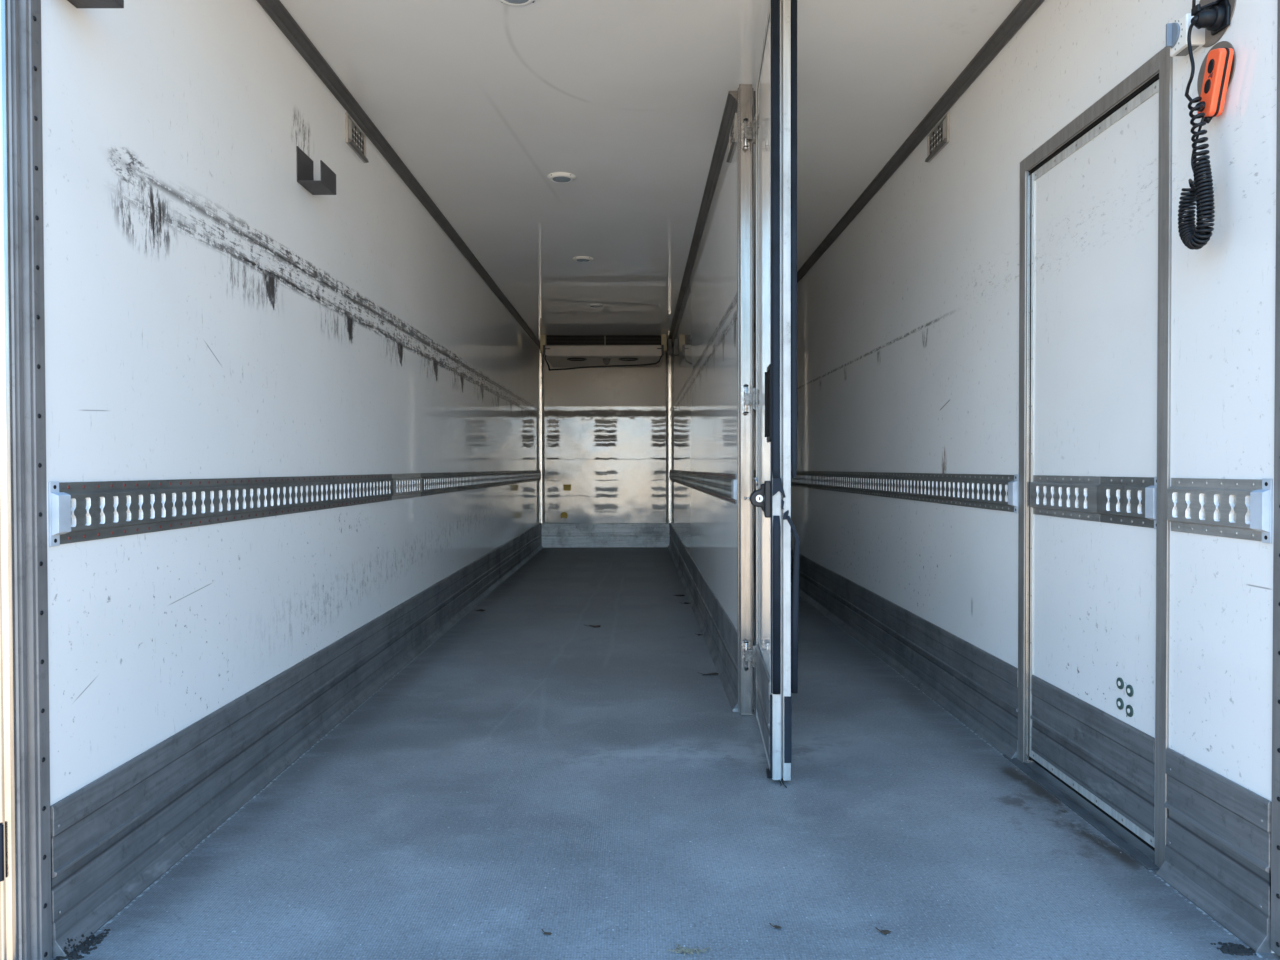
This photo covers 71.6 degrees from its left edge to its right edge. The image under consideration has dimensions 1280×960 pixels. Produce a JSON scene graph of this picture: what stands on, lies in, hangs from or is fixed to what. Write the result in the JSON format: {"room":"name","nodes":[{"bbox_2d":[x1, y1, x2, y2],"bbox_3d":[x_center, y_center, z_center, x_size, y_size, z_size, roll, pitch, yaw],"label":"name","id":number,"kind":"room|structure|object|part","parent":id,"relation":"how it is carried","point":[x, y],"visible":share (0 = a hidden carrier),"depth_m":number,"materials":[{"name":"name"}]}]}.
{"room":"cargo space","nodes":[
{"label":"cargo space","id":0,"kind":"room"},
{"bbox_2d":[41,0,540,805],"bbox_3d":[-1.247,-0.354,6.380,0.070,2.511,9.220,0,1,0],"label":"wall","id":1,"kind":"structure","parent":0,"point":[209,314],"depth_m":2.59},
{"bbox_2d":[0,824,3,881],"bbox_3d":[-1.219,0.708,1.684,0.020,0.108,0.007,0,1,0],"label":"trim","id":2,"kind":"structure","parent":1,"relation":"attached to","point":[1,825],"depth_m":1.68,"materials":[{"name":"metal"}]},
{"bbox_2d":[0,0,17,959],"bbox_3d":[-1.260,-0.303,1.683,0.123,2.580,0.016,0,1,0],"label":"door frame","id":3,"kind":"structure","parent":1,"relation":"attached to","point":[8,807],"depth_m":1.69,"materials":[{"name":"metal"}]},
{"bbox_2d":[7,0,51,959],"bbox_3d":[-1.218,-0.304,1.732,0.067,2.580,0.082,0,1,0],"label":"trim","id":4,"kind":"structure","parent":1,"relation":"attached to","point":[24,56],"depth_m":1.73,"materials":[{"name":"metal"}]},
{"bbox_2d":[67,0,123,7],"bbox_3d":[-1.144,-1.061,1.828,0.100,0.124,0.105,0,1,0],"label":"bracket","id":5,"kind":"object","parent":1,"relation":"attached to","point":[77,3],"visible":1,"depth_m":1.86,"materials":[{"name":"grey metal"}]},
{"bbox_2d":[48,474,393,546],"bbox_3d":[-1.187,0.052,3.036,0.019,0.131,2.500,0,1,0],"label":"rail","id":6,"kind":"object","parent":1,"relation":"attached to","point":[77,511],"visible":1,"depth_m":2.32,"materials":[{"name":"grey metal"}]},
{"bbox_2d":[50,523,542,957],"bbox_3d":[-1.194,0.748,6.393,0.030,0.308,9.207,0,1,0],"label":"baseboard","id":7,"kind":"structure","parent":1,"relation":"attached to","point":[113,837],"depth_m":2.49,"materials":[{"name":"metal"}]},
{"bbox_2d":[296,146,335,194],"bbox_3d":[-1.157,-1.106,3.175,0.087,0.124,0.154,0,1,0],"label":"bracket","id":8,"kind":"object","parent":1,"relation":"attached to","point":[305,171],"visible":1,"depth_m":3.16,"materials":[{"name":"grey metal"}]},
{"bbox_2d":[298,180,334,194],"bbox_3d":[-1.156,-1.055,3.176,0.079,0.022,0.154,0,1,0],"label":"tray","id":9,"kind":"object","parent":8,"relation":"on","point":[315,187],"depth_m":3.18,"materials":[{"name":"metal"}]},
{"bbox_2d":[345,113,368,162],"bbox_3d":[-1.192,-1.440,3.743,0.022,0.118,0.250,0,1,0],"label":"vent","id":10,"kind":"object","parent":1,"relation":"attached to","point":[355,138],"visible":1,"depth_m":3.73,"materials":[{"name":"grey metal"}]},
{"bbox_2d":[257,0,539,348],"bbox_3d":[-1.193,-1.567,6.304,0.043,0.042,9.340,0,1,0],"label":"trim","id":11,"kind":"structure","parent":1,"relation":"attached to","point":[275,9],"depth_m":3.83,"materials":[{"name":"metal"}]},
{"bbox_2d":[392,473,421,499],"bbox_3d":[-1.198,0.030,4.573,0.011,0.127,0.565,0,1,0],"label":"rail","id":12,"kind":"object","parent":1,"relation":"attached to","point":[409,485],"visible":1,"depth_m":4.56,"materials":[{"name":"grey metal"}]},
{"bbox_2d":[420,470,540,495],"bbox_3d":[-1.212,-0.016,7.893,0.011,0.127,6.065,0,1,0],"label":"rail","id":13,"kind":"object","parent":1,"relation":"attached to","point":[432,483],"visible":1,"depth_m":6.28,"materials":[{"name":"grey metal"}]},
{"bbox_2d":[541,352,665,541],"bbox_3d":[0.004,-0.421,11.030,2.610,2.511,0.070,0,1,0],"label":"wall","id":14,"kind":"structure","parent":0,"point":[605,427],"depth_m":10.99,"materials":[{"name":"silver metal"}]},
{"bbox_2d":[540,352,544,523],"bbox_3d":[-1.206,-0.558,10.968,0.050,2.191,0.040,0,1,0],"label":"trim","id":15,"kind":"structure","parent":14,"relation":"attached to","point":[542,408],"depth_m":10.96,"materials":[{"name":"metal"}]},
{"bbox_2d":[560,512,567,518],"bbox_3d":[-0.942,0.440,11.001,0.094,0.091,0.003,0,1,0],"label":"sticker","id":16,"kind":"object","parent":14,"relation":"attached to","point":[563,515],"visible":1,"depth_m":11.00,"materials":[{"name":"paper"}]},
{"bbox_2d":[563,484,570,490],"bbox_3d":[-0.903,0.093,10.997,0.095,0.076,0.002,0,1,0],"label":"sticker","id":17,"kind":"object","parent":14,"relation":"attached to","point":[566,487],"visible":1,"depth_m":11.00,"materials":[{"name":"yellow paper"}]},
{"bbox_2d":[542,523,669,547],"bbox_3d":[0.006,0.686,11.003,2.450,0.298,0.016,0,1,0],"label":"baseboard","id":18,"kind":"structure","parent":14,"relation":"attached to","point":[554,535],"depth_m":11.00,"materials":[{"name":"grey metal"}]},
{"bbox_2d":[666,352,669,522],"bbox_3d":[0.345,-0.561,10.975,0.050,2.191,0.040,0,1,0],"label":"trim","id":19,"kind":"structure","parent":14,"relation":"attached to","point":[667,357],"depth_m":10.96,"materials":[{"name":"metal"}]},
{"bbox_2d":[280,0,1020,340],"bbox_3d":[0.020,-1.637,6.323,2.610,0.090,9.450,0,1,0],"label":"ceiling","id":20,"kind":"structure","parent":0,"point":[481,101],"depth_m":3.71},
{"bbox_2d":[499,0,535,5],"bbox_3d":[-0.394,-1.533,2.803,0.148,0.017,0.148,0,1,0],"label":"recessed light","id":21,"kind":"object","parent":20,"relation":"in","point":[509,2],"visible":1,"depth_m":2.84,"materials":[{"name":"white plastic"}]},
{"bbox_2d":[547,172,575,182],"bbox_3d":[-0.405,-1.558,4.587,0.148,0.017,0.148,0,1,0],"label":"recessed light","id":22,"kind":"object","parent":20,"relation":"in","point":[559,177],"visible":1,"depth_m":4.56,"materials":[{"name":"white plastic"}]},
{"bbox_2d":[573,256,592,261],"bbox_3d":[-0.410,-1.583,6.377,0.148,0.017,0.148,0,1,0],"label":"recessed light","id":23,"kind":"object","parent":20,"relation":"in","point":[579,258],"visible":1,"depth_m":6.34,"materials":[{"name":"white plastic"}]},
{"bbox_2d":[587,304,602,307],"bbox_3d":[-0.416,-1.608,8.197,0.148,0.017,0.148,0,1,0],"label":"recessed light","id":24,"kind":"object","parent":20,"relation":"in","point":[588,305],"visible":1,"depth_m":8.16,"materials":[{"name":"white plastic"}]},
{"bbox_2d":[540,334,666,370],"bbox_3d":[-0.413,-1.444,10.473,1.428,0.406,0.952,0,1,0],"label":"refrigeration unit","id":25,"kind":"object","parent":20,"relation":"attached to","point":[564,352],"visible":1,"depth_m":10.03,"materials":[{"name":"metal"}]},
{"bbox_2d":[51,547,1279,959],"bbox_3d":[0.027,0.939,6.349,2.610,0.080,9.470,0,1,0],"label":"floor","id":26,"kind":"structure","parent":0,"point":[534,767],"depth_m":2.44,"materials":[{"name":"plastic"}]},
{"bbox_2d":[54,929,110,959],"bbox_3d":[-1.149,0.952,1.841,0.062,0.026,0.123,0,1,0],"label":"dirt","id":27,"kind":"object","parent":26,"relation":"on","point":[84,947],"visible":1,"depth_m":1.82,"materials":[{"name":"soil"}]},
{"bbox_2d":[667,943,710,955],"bbox_3d":[0.099,0.957,1.808,0.091,0.008,0.045,0,1,0],"label":"clump","id":28,"kind":"object","parent":26,"relation":"on","point":[682,949],"visible":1,"depth_m":1.80,"materials":[{"name":"grey"}]},
{"bbox_2d":[737,84,753,713],"bbox_3d":[0.421,-0.312,3.525,0.062,2.480,0.066,0,1,0],"label":"pillar","id":29,"kind":"structure","parent":26,"relation":"on","point":[745,93],"depth_m":3.50,"materials":[{"name":"metal"}]},
{"bbox_2d":[741,0,799,787],"bbox_3d":[0.422,-0.288,3.105,0.167,2.460,0.787,0,1,2],"label":"door","id":30,"kind":"structure","parent":29,"relation":"attached to","point":[774,655],"depth_m":2.75,"materials":[{"name":"metal"}]},
{"bbox_3d":[0.438,0.692,3.421,0.046,0.091,0.158,0,1,0],"label":"hinge arm","id":31,"kind":"part","parent":30,"relation":"part of","materials":[{"name":"metal"}]},
{"bbox_3d":[0.436,-0.316,3.407,0.046,0.091,0.158,0,1,0],"label":"hinge arm","id":32,"kind":"part","parent":30,"relation":"part of","materials":[{"name":"metal"}]},
{"bbox_3d":[0.433,-1.354,3.392,0.046,0.091,0.158,0,1,0],"label":"hinge arm","id":33,"kind":"part","parent":30,"relation":"part of","materials":[{"name":"metal"}]},
{"bbox_3d":[0.429,0.759,3.116,0.010,0.248,0.604,0,1,4],"label":"kick plate","id":34,"kind":"part","parent":30,"relation":"part of","materials":[{"name":"metal"}]},
{"bbox_3d":[0.460,-0.297,3.103,0.051,2.444,0.664,0,1,4],"label":"panel","id":35,"kind":"part","parent":30,"relation":"part of","materials":[{"name":"silver metal"}]},
{"bbox_3d":[0.412,-0.243,2.829,0.005,0.244,0.122,0,1,4],"label":"pull plate","id":36,"kind":"part","parent":30,"relation":"part of","materials":[{"name":"black plastic"}]},
{"bbox_2d":[875,927,890,934],"bbox_3d":[0.516,0.955,1.882,0.032,0.008,0.016,0,1,31],"label":"dry leaf","id":37,"kind":"object","parent":26,"relation":"on","point":[885,932],"visible":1,"depth_m":1.88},
{"bbox_2d":[1210,942,1256,955],"bbox_3d":[1.216,0.957,1.814,0.073,0.004,0.051,0,1,0],"label":"dirt","id":38,"kind":"object","parent":26,"relation":"on","point":[1232,948],"visible":1,"depth_m":1.81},
{"bbox_2d":[670,142,752,714],"bbox_3d":[0.409,-0.360,7.263,0.045,2.491,7.470,0,1,0],"label":"wall","id":39,"kind":"structure","parent":0,"point":[703,361],"depth_m":4.87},
{"bbox_2d":[667,339,672,355],"bbox_3d":[0.338,-1.504,10.042,0.064,0.178,0.120,0,1,0],"label":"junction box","id":40,"kind":"object","parent":39,"relation":"attached to","point":[669,341],"visible":1,"depth_m":10.00,"materials":[{"name":"black plastic"}]},
{"bbox_2d":[668,91,736,339],"bbox_3d":[0.361,-1.583,7.260,0.045,0.044,7.440,0,1,0],"label":"trim","id":41,"kind":"structure","parent":39,"relation":"attached to","point":[730,109],"depth_m":4.74,"materials":[{"name":"metal"}]},
{"bbox_2d":[668,523,737,710],"bbox_3d":[0.374,0.731,7.298,0.030,0.308,7.410,0,1,0],"label":"baseboard","id":42,"kind":"structure","parent":39,"relation":"attached to","point":[720,635],"depth_m":4.84,"materials":[{"name":"metal"}]},
{"bbox_2d":[669,470,736,504],"bbox_3d":[0.378,-0.011,7.285,0.019,0.131,7.295,0,1,0],"label":"rail","id":43,"kind":"object","parent":39,"relation":"attached to","point":[723,486],"visible":1,"depth_m":4.87,"materials":[{"name":"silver metal"}]},
{"bbox_2d":[726,113,736,162],"bbox_3d":[0.388,-1.444,3.750,0.022,0.118,0.250,0,1,0],"label":"plate","id":44,"kind":"object","parent":39,"relation":"attached to","point":[733,132],"visible":0.9,"depth_m":3.73,"materials":[{"name":"grey metal"}]},
{"bbox_2d":[754,91,755,115],"bbox_3d":[0.451,-1.584,7.261,0.045,0.044,7.440,0,1,0],"label":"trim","id":45,"kind":"structure","parent":39,"relation":"attached to","point":[754,91],"depth_m":3.59,"materials":[{"name":"metal"}]},
{"bbox_2d":[754,0,1277,952],"bbox_3d":[1.293,-0.360,6.391,0.070,2.511,9.220,0,1,0],"label":"wall","id":46,"kind":"structure","parent":0,"point":[908,321],"depth_m":3.08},
{"bbox_2d":[754,530,1017,758],"bbox_3d":[1.244,0.733,6.992,0.030,0.308,8.028,0,1,0],"label":"baseboard","id":47,"kind":"structure","parent":46,"relation":"attached to","point":[977,687],"depth_m":3.88,"materials":[{"name":"metal"}]},
{"bbox_2d":[754,470,1018,512],"bbox_3d":[1.247,-0.009,6.958,0.019,0.131,7.955,0,1,0],"label":"rail","id":48,"kind":"object","parent":46,"relation":"attached to","point":[984,491],"visible":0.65,"depth_m":3.87,"materials":[{"name":"metal"}]},
{"bbox_2d":[754,0,1044,331],"bbox_3d":[1.234,-1.573,6.314,0.043,0.042,9.340,0,1,0],"label":"trim","id":49,"kind":"structure","parent":46,"relation":"attached to","point":[1024,9],"depth_m":3.69,"materials":[{"name":"metal"}]},
{"bbox_2d":[925,113,949,161],"bbox_3d":[1.256,-1.446,3.754,0.022,0.118,0.250,0,1,0],"label":"vent","id":50,"kind":"object","parent":46,"relation":"attached to","point":[938,138],"visible":1,"depth_m":3.74,"materials":[{"name":"grey metal"}]},
{"bbox_2d":[1003,46,1172,869],"bbox_3d":[1.287,-0.052,2.575,0.096,2.001,0.880,0,1,0],"label":"door","id":51,"kind":"structure","parent":46,"relation":"in","point":[1095,231],"depth_m":2.48,"materials":[{"name":"metal"}]},
{"bbox_3d":[1.280,0.051,2.690,0.011,0.127,0.419,0,1,0],"label":"rail","id":52,"kind":"part","parent":51,"relation":"part of","materials":[{"name":"grey metal"}]},
{"bbox_3d":[1.284,0.942,2.599,0.086,0.012,0.860,0,1,0],"label":"sill","id":53,"kind":"part","parent":51,"relation":"part of","materials":[{"name":"metal"}]},
{"bbox_3d":[1.283,0.765,2.560,0.010,0.248,0.685,0,1,0],"label":"kick plate","id":54,"kind":"part","parent":51,"relation":"part of","materials":[{"name":"metal"}]},
{"bbox_3d":[1.308,-0.043,2.552,0.044,1.916,0.731,0,1,0],"label":"panel","id":55,"kind":"part","parent":51,"relation":"part of","materials":[{"name":"white plastic"}]},
{"bbox_2d":[1116,698,1123,709],"bbox_3d":[1.286,0.599,2.377,0.005,0.031,0.031,0,1,0],"label":"washer","id":56,"kind":"object","parent":51,"relation":"in","point":[1119,701],"depth_m":2.37,"materials":[{"name":"black plastic"}]},
{"bbox_2d":[1116,678,1123,688],"bbox_3d":[1.286,0.545,2.376,0.005,0.031,0.031,0,1,0],"label":"washer","id":57,"kind":"object","parent":51,"relation":"in","point":[1119,681],"depth_m":2.37,"materials":[{"name":"black plastic"}]},
{"bbox_3d":[1.282,0.055,2.340,0.011,0.127,0.268,0,1,0],"label":"rail","id":58,"kind":"part","parent":51,"relation":"part of","materials":[{"name":"grey metal"}]},
{"bbox_2d":[1126,705,1133,716],"bbox_3d":[1.286,0.607,2.331,0.005,0.031,0.031,0,1,0],"label":"washer","id":59,"kind":"object","parent":51,"relation":"in","point":[1129,708],"depth_m":2.33,"materials":[{"name":"black plastic"}]},
{"bbox_2d":[1126,685,1133,696],"bbox_3d":[1.286,0.554,2.330,0.005,0.031,0.031,0,1,0],"label":"washer","id":60,"kind":"object","parent":51,"relation":"in","point":[1129,688],"depth_m":2.33,"materials":[{"name":"black plastic"}]},
{"bbox_2d":[1166,13,1204,56],"bbox_3d":[1.244,-1.018,2.028,0.062,0.076,0.064,0,1,0],"label":"switch box","id":61,"kind":"object","parent":46,"relation":"attached to","point":[1176,33],"visible":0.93,"depth_m":2.02,"materials":[{"name":"white plastic"}]},
{"bbox_2d":[1191,0,1230,34],"bbox_3d":[1.242,-1.014,1.940,0.062,0.066,0.062,0,1,0],"label":"socket","id":62,"kind":"object","parent":46,"relation":"attached to","point":[1214,16],"visible":0.99,"depth_m":1.93,"materials":[{"name":"black plastic"}]},
{"bbox_2d":[1178,20,1214,249],"bbox_3d":[1.213,-0.754,1.937,0.043,0.503,0.107,0,1,8],"label":"coiled cord","id":63,"kind":"object","parent":62,"relation":"hanging from","point":[1192,236],"visible":1,"depth_m":1.92,"materials":[{"name":"black plastic"}]},
{"bbox_3d":[1.242,-1.034,1.938,0.054,0.024,0.044,0,1,0],"label":"lid arm","id":64,"kind":"part","parent":62,"relation":"part of","materials":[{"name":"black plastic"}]},
{"bbox_2d":[1156,748,1271,952],"bbox_3d":[1.265,0.803,1.971,0.030,0.308,0.347,0,1,0],"label":"baseboard","id":65,"kind":"structure","parent":46,"relation":"attached to","point":[1218,847],"depth_m":1.94,"materials":[{"name":"metal"}]},
{"bbox_2d":[1195,48,1233,123],"bbox_3d":[1.243,-0.858,1.929,0.045,0.149,0.080,0,1,0],"label":"remote control","id":66,"kind":"object","parent":46,"relation":"attached to","point":[1219,61],"visible":0.91,"depth_m":1.91,"materials":[{"name":"orange plastic"}]},
{"bbox_2d":[1197,41,1235,95],"bbox_3d":[1.274,-0.900,1.962,0.003,0.128,0.128,0,1,0],"label":"round plate","id":67,"kind":"object","parent":46,"relation":"attached to","point":[1223,44],"visible":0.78,"depth_m":1.95,"materials":[{"name":"metal"}]},
{"bbox_2d":[1199,0,1235,46],"bbox_3d":[1.274,-1.038,1.966,0.003,0.142,0.142,0,1,0],"label":"round plate","id":68,"kind":"object","parent":46,"relation":"attached to","point":[1210,40],"visible":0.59,"depth_m":1.97,"materials":[{"name":"metal"}]},
{"bbox_2d":[1168,478,1272,543],"bbox_3d":[1.268,0.061,1.960,0.019,0.131,0.336,0,1,0],"label":"rail","id":69,"kind":"object","parent":46,"relation":"attached to","point":[1230,508],"visible":1,"depth_m":1.93,"materials":[{"name":"metal"}]},
{"bbox_2d":[1270,0,1279,955],"bbox_3d":[1.305,-0.323,1.702,0.067,2.552,0.162,0,1,0],"label":"trim","id":70,"kind":"structure","parent":46,"relation":"attached to","point":[1275,805],"depth_m":1.78,"materials":[{"name":"metal"}]}
]}

